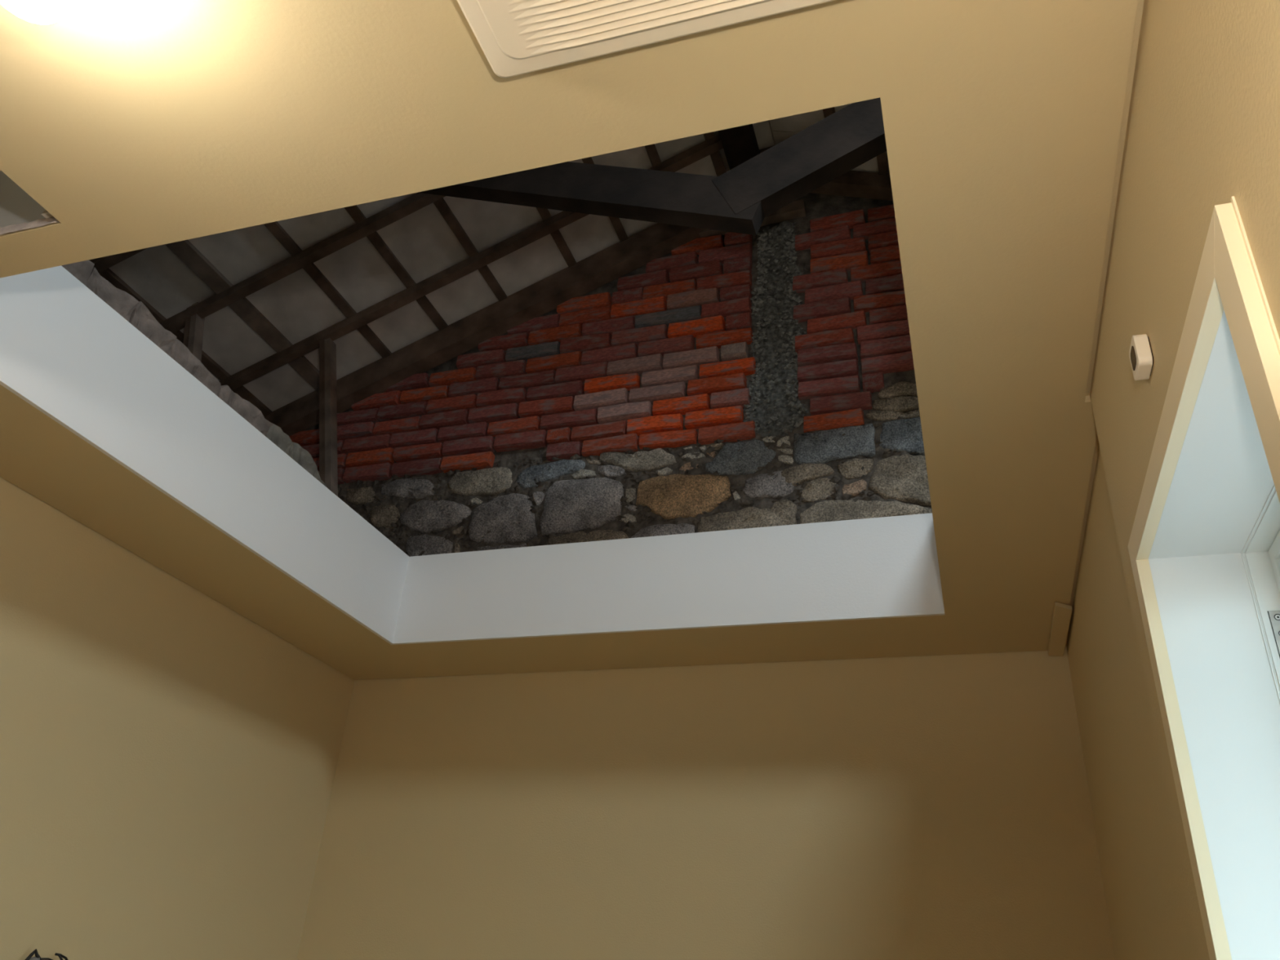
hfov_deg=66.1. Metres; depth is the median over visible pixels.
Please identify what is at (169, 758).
wall
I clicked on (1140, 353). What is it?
wall sensor
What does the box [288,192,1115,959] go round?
wall
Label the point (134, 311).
wall
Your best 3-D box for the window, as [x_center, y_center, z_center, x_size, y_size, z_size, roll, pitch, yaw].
[0.658,0.544,0.756,0.213,1.440,0.701,-6,-30,17]
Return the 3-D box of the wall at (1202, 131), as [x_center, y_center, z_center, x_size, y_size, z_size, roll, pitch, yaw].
[0.506,0.503,0.246,0.198,2.620,4.593,-6,-30,17]
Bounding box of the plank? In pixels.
[698,199,805,237]
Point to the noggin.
(49, 218)
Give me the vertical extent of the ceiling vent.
0.040 m
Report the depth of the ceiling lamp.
1.02 m
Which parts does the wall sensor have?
plate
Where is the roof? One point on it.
(403, 286)
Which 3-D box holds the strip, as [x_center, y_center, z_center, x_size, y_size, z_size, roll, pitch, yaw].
[1.123,0.402,2.630,0.044,0.019,0.368,-6,-30,17]
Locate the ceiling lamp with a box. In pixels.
[0,0,76,24]
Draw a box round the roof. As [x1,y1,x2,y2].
[88,102,893,435]
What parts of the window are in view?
keeper plate, frame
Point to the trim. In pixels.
(64, 351)
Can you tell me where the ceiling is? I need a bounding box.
[0,0,1144,679]
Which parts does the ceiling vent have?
panel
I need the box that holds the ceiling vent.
[457,0,835,78]
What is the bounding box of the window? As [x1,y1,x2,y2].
[1128,195,1279,959]
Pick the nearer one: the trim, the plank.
the trim
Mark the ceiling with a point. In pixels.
(135, 124)
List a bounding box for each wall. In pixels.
[0,476,354,959]
[61,259,326,487]
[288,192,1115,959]
[1066,0,1279,959]
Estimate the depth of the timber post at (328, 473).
3.72 m
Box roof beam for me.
[417,97,886,235]
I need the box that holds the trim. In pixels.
[0,169,945,644]
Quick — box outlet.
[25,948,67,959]
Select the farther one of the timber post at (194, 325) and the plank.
the plank
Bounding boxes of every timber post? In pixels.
[182,302,204,360]
[319,337,337,496]
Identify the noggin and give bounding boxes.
[0,209,59,235]
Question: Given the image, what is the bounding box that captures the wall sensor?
[1128,333,1153,380]
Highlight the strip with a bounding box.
[1048,601,1072,655]
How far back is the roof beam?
2.79 m

